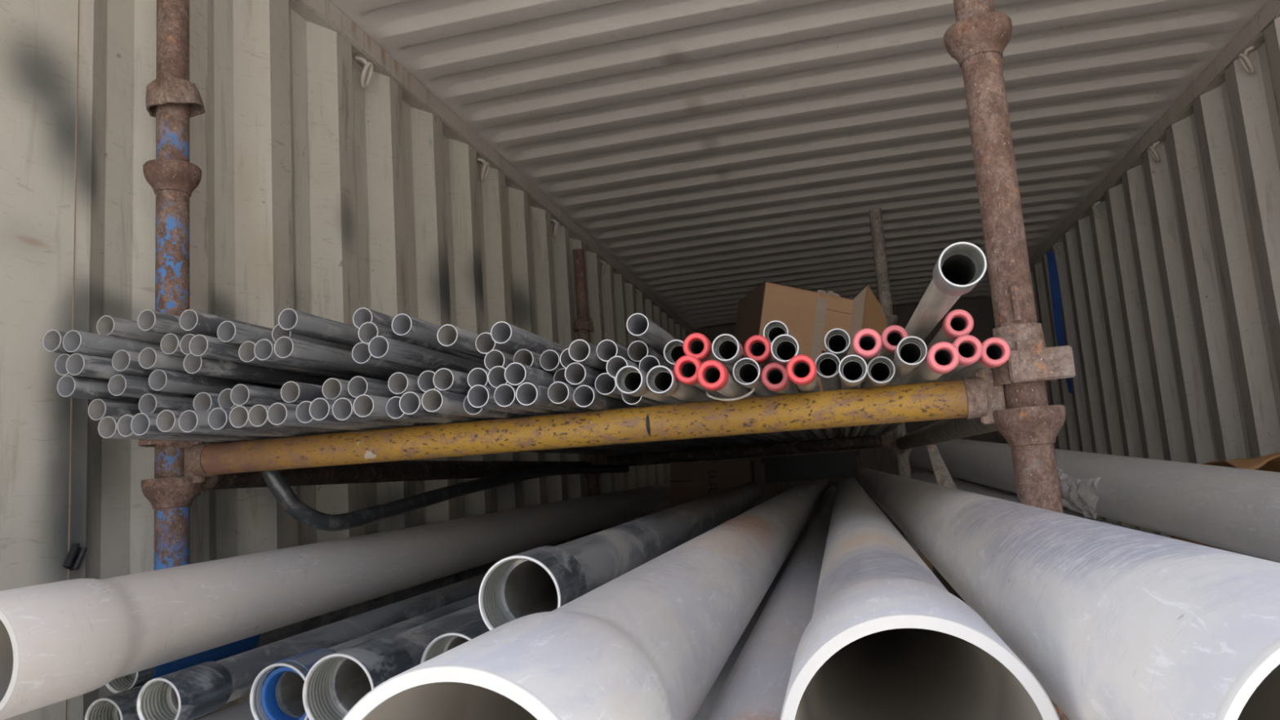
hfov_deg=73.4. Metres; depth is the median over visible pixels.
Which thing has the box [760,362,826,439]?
conduit
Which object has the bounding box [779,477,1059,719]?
pipe
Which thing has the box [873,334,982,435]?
conduit
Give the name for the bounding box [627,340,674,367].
conduit
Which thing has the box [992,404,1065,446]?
cup
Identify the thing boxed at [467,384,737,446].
conduit
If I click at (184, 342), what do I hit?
conduit
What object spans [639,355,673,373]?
conduit
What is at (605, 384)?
conduit
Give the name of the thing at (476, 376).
conduit
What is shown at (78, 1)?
trim
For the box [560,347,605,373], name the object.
conduit
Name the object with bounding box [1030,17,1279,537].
wall
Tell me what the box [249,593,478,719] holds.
pipe
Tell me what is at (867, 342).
conduit
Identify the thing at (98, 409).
conduit
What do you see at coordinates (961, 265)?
conduit
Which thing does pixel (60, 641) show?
pipe
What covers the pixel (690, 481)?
cardboard box
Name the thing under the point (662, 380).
conduit
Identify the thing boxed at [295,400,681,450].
conduit
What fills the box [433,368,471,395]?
conduit
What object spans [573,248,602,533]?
post
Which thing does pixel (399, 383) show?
conduit
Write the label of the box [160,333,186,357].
conduit
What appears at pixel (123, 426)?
conduit
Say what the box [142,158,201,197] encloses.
cup
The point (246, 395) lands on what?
conduit
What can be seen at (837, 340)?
conduit
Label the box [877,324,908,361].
conduit
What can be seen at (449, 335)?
conduit
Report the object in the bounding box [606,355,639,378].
conduit
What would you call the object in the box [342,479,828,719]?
pipe
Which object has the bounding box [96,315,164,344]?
conduit
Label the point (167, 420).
conduit
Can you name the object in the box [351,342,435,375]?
conduit
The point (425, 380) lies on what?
conduit
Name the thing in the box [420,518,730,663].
pipe
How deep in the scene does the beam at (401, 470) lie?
1.90 m
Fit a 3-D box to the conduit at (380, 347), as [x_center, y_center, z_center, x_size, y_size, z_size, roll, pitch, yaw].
[0.009,0.157,2.556,0.029,0.029,3.020,-6,-8,12]
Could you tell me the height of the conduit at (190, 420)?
0.029 m
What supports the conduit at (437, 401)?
on the beam at (886, 440)
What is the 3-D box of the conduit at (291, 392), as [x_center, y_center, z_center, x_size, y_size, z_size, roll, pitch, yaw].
[-0.118,0.216,2.592,0.028,0.028,3.020,-6,-8,12]
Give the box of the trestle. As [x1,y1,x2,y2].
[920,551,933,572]
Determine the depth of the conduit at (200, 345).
1.14 m
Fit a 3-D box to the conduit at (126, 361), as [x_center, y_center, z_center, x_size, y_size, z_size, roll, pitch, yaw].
[-0.342,0.175,2.593,0.029,0.029,3.020,-6,-8,12]
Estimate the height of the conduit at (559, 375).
0.029 m
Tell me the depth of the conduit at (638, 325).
1.12 m
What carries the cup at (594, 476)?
on the post at (583, 326)
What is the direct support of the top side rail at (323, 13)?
attached to the wall at (320, 193)
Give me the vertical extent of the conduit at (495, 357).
0.029 m
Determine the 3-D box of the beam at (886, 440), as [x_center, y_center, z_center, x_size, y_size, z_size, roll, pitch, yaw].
[0.400,0.366,3.430,1.185,0.068,0.052,-6,-8,12]
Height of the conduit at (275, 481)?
0.134 m
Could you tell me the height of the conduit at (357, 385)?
0.029 m
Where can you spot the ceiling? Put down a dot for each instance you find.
(717, 151)
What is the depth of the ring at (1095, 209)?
3.96 m
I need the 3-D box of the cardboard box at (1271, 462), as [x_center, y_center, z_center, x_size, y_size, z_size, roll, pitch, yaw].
[1.690,0.822,2.220,0.301,1.171,0.550,-6,-8,12]
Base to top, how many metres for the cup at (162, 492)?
0.046 m
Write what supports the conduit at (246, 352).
on the conduit at (246, 395)
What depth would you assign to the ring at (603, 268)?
4.32 m
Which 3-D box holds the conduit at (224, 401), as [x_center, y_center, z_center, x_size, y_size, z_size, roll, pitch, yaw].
[-0.207,0.226,2.605,0.029,0.029,3.020,-6,-8,12]
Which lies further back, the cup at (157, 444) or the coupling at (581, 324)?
the coupling at (581, 324)
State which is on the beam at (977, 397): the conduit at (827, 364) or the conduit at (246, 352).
the conduit at (827, 364)
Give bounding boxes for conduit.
[42,329,75,354]
[54,353,106,379]
[57,374,140,402]
[62,329,160,358]
[66,353,149,379]
[88,399,141,420]
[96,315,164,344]
[97,416,619,455]
[107,374,195,398]
[111,349,155,375]
[116,414,629,454]
[130,413,639,453]
[137,309,217,337]
[138,347,190,373]
[138,393,195,413]
[148,368,282,395]
[155,409,627,453]
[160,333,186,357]
[178,409,650,453]
[179,309,272,337]
[179,333,196,355]
[183,352,329,386]
[189,334,350,380]
[193,391,220,411]
[208,407,656,452]
[217,320,274,345]
[217,388,236,408]
[229,405,661,452]
[230,383,298,406]
[238,341,354,379]
[248,404,668,451]
[253,338,389,381]
[260,465,629,531]
[266,402,674,451]
[271,324,354,351]
[274,336,419,377]
[278,308,361,346]
[280,381,325,404]
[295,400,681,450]
[309,397,686,449]
[321,377,356,399]
[332,397,694,449]
[347,376,402,398]
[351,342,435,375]
[352,307,394,328]
[353,394,699,448]
[358,321,484,364]
[368,335,488,373]
[386,395,708,448]
[387,372,425,395]
[391,313,484,359]
[399,391,715,448]
[417,370,439,391]
[422,389,721,447]
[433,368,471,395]
[436,324,486,357]
[463,395,733,447]
[467,368,493,387]
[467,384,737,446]
[475,332,518,355]
[484,349,514,370]
[487,365,518,387]
[490,321,568,354]
[493,383,744,445]
[504,362,554,387]
[513,348,555,373]
[515,382,754,444]
[539,349,564,373]
[547,381,755,444]
[553,368,578,386]
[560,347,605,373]
[564,362,604,387]
[568,339,607,373]
[573,385,769,444]
[595,339,639,364]
[595,373,622,399]
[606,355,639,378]
[615,365,786,442]
[622,392,780,443]
[626,313,676,353]
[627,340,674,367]
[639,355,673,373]
[645,365,797,441]
[663,339,685,365]
[673,355,803,440]
[682,333,804,433]
[697,360,811,440]
[711,333,746,368]
[732,357,818,439]
[743,334,777,368]
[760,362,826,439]
[763,320,790,344]
[770,333,825,435]
[786,354,834,438]
[814,352,840,438]
[824,328,850,431]
[838,354,867,437]
[848,328,882,434]
[848,355,895,436]
[857,335,927,436]
[863,342,959,435]
[869,309,973,426]
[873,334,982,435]
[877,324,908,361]
[878,337,1010,435]
[905,241,986,340]
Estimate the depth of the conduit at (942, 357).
0.97 m
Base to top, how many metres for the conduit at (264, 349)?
0.029 m
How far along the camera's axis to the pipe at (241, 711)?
1.24 m
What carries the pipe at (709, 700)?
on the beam
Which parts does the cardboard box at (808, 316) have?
panel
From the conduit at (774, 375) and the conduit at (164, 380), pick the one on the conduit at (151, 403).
the conduit at (164, 380)
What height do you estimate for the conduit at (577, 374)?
0.029 m
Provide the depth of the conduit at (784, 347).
1.04 m
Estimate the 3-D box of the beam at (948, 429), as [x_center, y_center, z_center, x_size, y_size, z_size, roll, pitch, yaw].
[0.739,0.188,2.177,0.052,0.068,2.260,-6,-8,12]
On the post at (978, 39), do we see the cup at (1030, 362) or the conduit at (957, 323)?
the cup at (1030, 362)
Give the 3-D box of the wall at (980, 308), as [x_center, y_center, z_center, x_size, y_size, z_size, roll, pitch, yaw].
[1.672,0.795,6.710,2.450,2.435,0.060,-6,-8,12]
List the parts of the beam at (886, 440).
blade, blade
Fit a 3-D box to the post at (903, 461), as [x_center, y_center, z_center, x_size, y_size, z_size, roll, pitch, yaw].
[1.014,0.491,3.271,0.100,2.205,0.100,-6,-8,12]
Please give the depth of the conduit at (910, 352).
1.02 m
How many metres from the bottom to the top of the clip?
0.038 m
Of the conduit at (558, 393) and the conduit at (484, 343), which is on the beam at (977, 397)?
the conduit at (558, 393)
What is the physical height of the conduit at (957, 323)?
0.034 m
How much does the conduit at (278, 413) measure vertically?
0.029 m
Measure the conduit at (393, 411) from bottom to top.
0.029 m
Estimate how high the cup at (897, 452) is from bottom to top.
0.046 m
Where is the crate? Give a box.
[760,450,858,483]
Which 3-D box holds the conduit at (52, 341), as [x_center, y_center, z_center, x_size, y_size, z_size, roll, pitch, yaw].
[-0.410,0.149,2.559,0.029,0.029,3.020,-6,-8,12]
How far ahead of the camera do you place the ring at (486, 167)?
2.88 m
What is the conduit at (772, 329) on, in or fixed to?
on the conduit at (784, 347)
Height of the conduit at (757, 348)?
0.034 m
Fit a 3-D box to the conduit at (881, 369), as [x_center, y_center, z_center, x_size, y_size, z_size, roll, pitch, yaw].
[0.633,0.185,2.493,0.033,0.033,3.000,-6,-8,13]
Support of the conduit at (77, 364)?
on the conduit at (122, 385)
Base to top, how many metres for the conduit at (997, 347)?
0.034 m
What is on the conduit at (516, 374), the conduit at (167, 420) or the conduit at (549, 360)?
the conduit at (549, 360)
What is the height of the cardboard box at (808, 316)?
0.448 m
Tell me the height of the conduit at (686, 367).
0.034 m
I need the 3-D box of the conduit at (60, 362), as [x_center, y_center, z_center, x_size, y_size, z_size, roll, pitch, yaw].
[-0.404,0.180,2.573,0.029,0.029,3.020,-6,-8,12]
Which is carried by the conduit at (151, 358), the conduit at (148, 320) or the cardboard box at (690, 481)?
the conduit at (148, 320)
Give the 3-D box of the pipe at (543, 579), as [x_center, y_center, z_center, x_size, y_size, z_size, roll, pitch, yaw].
[0.127,0.327,1.800,0.080,0.080,2.100,-6,-7,12]
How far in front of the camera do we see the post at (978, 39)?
1.06 m
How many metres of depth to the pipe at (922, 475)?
3.04 m
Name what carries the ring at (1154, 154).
attached to the wall at (1171, 296)
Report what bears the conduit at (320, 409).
on the beam at (977, 397)
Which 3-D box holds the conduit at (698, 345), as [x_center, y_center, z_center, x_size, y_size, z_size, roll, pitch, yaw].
[0.409,0.156,2.511,0.034,0.034,3.000,-6,-8,12]
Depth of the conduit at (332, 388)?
1.14 m
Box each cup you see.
[138,439,194,448]
[141,476,202,509]
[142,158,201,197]
[145,67,205,117]
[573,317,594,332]
[582,473,601,479]
[890,445,912,457]
[943,12,1012,67]
[990,323,1056,386]
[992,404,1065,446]
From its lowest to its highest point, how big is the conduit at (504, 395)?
0.029 m
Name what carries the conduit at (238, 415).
on the beam at (886, 440)
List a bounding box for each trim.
[65,0,79,719]
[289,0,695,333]
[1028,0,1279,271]
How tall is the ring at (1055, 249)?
0.074 m
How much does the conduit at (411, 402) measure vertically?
0.029 m
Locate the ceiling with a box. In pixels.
[328,0,1269,329]
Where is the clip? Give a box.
[62,542,87,570]
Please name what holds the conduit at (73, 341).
on the conduit at (77, 364)
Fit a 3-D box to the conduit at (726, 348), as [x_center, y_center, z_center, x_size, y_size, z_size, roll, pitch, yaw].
[0.443,0.158,2.482,0.033,0.033,3.000,-6,-8,12]
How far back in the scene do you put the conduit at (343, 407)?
1.11 m
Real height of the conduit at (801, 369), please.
0.034 m
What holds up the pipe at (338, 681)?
on the pipe
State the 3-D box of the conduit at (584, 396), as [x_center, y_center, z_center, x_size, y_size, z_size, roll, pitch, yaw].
[0.270,0.220,2.563,0.029,0.029,3.020,-6,-8,12]
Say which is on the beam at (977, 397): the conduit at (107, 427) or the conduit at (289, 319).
the conduit at (107, 427)
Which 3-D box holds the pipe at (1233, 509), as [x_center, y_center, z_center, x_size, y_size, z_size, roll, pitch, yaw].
[1.217,0.336,2.425,0.160,0.440,4.201,-5,-8,5]
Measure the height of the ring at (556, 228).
0.074 m
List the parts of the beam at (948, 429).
blade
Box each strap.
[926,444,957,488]
[1046,251,1073,392]
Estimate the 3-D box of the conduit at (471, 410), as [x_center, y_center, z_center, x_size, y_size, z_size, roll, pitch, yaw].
[0.126,0.231,2.576,0.029,0.029,3.020,-6,-8,12]
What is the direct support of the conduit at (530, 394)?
on the beam at (977, 397)
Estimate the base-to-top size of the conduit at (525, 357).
0.029 m
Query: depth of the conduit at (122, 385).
1.15 m
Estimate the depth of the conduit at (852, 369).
1.05 m
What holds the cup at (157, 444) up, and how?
on the post at (171, 99)
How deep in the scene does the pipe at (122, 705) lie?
1.07 m
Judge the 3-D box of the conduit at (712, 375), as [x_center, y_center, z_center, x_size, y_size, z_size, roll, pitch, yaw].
[0.421,0.189,2.424,0.034,0.034,3.000,-6,-8,12]
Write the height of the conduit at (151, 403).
0.029 m
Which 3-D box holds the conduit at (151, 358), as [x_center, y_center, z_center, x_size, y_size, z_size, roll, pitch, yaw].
[-0.311,0.172,2.600,0.029,0.029,3.020,-6,-8,12]
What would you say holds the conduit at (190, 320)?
on the conduit at (184, 342)
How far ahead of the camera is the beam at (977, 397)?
1.16 m
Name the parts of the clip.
plate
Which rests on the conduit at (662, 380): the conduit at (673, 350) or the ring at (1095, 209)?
the conduit at (673, 350)
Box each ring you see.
[355,56,373,88]
[477,157,489,181]
[551,218,559,237]
[600,259,606,274]
[635,288,639,301]
[1053,242,1060,256]
[1091,200,1101,217]
[1148,141,1159,162]
[1238,45,1254,73]
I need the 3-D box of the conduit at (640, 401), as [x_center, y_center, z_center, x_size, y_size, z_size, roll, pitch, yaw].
[0.332,0.219,2.605,0.029,0.029,3.020,-6,-8,12]
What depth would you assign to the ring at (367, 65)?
2.16 m
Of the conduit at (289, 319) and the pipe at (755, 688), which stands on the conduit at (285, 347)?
the conduit at (289, 319)
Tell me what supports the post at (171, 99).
on the floor
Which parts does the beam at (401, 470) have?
blade, blade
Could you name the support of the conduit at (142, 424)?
on the beam at (977, 397)
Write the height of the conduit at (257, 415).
0.029 m
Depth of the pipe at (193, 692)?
1.05 m
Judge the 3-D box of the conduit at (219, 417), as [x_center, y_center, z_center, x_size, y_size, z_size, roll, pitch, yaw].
[-0.201,0.249,2.565,0.029,0.029,3.020,-6,-8,12]
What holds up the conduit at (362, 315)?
on the conduit at (368, 331)
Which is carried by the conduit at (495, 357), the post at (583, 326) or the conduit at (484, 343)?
the conduit at (484, 343)
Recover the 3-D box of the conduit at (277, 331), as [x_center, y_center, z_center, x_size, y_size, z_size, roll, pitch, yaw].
[-0.136,0.139,2.605,0.029,0.029,3.020,-6,-8,12]
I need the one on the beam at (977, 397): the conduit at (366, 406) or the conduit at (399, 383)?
the conduit at (366, 406)
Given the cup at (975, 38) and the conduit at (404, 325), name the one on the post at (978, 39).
the cup at (975, 38)
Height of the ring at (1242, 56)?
0.074 m
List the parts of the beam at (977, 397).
blade, blade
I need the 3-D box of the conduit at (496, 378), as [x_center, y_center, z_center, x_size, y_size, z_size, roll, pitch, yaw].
[0.163,0.196,2.550,0.028,0.028,3.020,-6,-8,12]
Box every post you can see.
[138,0,205,570]
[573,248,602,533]
[868,207,920,557]
[943,0,1075,719]
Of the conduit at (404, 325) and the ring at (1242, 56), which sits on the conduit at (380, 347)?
the conduit at (404, 325)
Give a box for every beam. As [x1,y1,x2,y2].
[184,368,1005,482]
[196,458,594,496]
[596,431,894,466]
[895,417,997,453]
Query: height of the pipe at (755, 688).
0.114 m
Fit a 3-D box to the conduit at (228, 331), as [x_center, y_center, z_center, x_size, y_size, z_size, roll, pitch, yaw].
[-0.205,0.136,2.597,0.029,0.029,3.020,-6,-8,12]
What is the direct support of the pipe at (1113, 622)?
on the pipe at (884, 638)
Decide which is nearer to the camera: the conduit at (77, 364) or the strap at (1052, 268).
the conduit at (77, 364)
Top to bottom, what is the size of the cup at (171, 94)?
0.067 m
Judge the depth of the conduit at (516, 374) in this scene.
1.10 m
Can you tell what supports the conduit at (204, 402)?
on the conduit at (167, 420)
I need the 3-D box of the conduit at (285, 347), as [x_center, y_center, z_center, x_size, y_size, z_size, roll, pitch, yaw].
[-0.121,0.157,2.579,0.028,0.028,3.020,-6,-8,12]
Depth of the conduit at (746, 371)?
1.09 m
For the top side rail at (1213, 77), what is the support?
attached to the wall at (1171, 296)
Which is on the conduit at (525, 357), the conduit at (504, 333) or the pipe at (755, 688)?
the conduit at (504, 333)
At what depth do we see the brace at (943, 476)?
2.20 m
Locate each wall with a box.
[0,0,702,719]
[694,297,1017,604]
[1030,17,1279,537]
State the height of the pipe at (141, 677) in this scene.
0.059 m
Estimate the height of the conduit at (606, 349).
0.029 m
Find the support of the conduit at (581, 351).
on the conduit at (577, 374)
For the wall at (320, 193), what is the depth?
1.66 m
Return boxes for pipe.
[0,482,671,719]
[84,684,144,719]
[105,530,592,693]
[136,573,485,719]
[198,698,254,719]
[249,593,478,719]
[302,603,482,719]
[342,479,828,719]
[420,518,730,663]
[478,481,762,630]
[693,505,818,719]
[705,486,836,719]
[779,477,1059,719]
[856,467,1279,719]
[891,433,1279,563]
[911,470,1165,537]
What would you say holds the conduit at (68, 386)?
on the conduit at (98, 409)
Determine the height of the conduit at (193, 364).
0.029 m
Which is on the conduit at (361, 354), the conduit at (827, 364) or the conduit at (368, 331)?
the conduit at (368, 331)
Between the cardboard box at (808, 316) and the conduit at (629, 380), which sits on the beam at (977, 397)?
the conduit at (629, 380)
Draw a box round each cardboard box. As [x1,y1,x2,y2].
[670,460,755,519]
[733,281,887,393]
[1169,452,1279,555]
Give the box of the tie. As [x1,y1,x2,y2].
[706,386,755,400]
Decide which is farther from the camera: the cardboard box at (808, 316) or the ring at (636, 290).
the ring at (636, 290)
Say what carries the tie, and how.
hanging from the conduit at (712, 375)

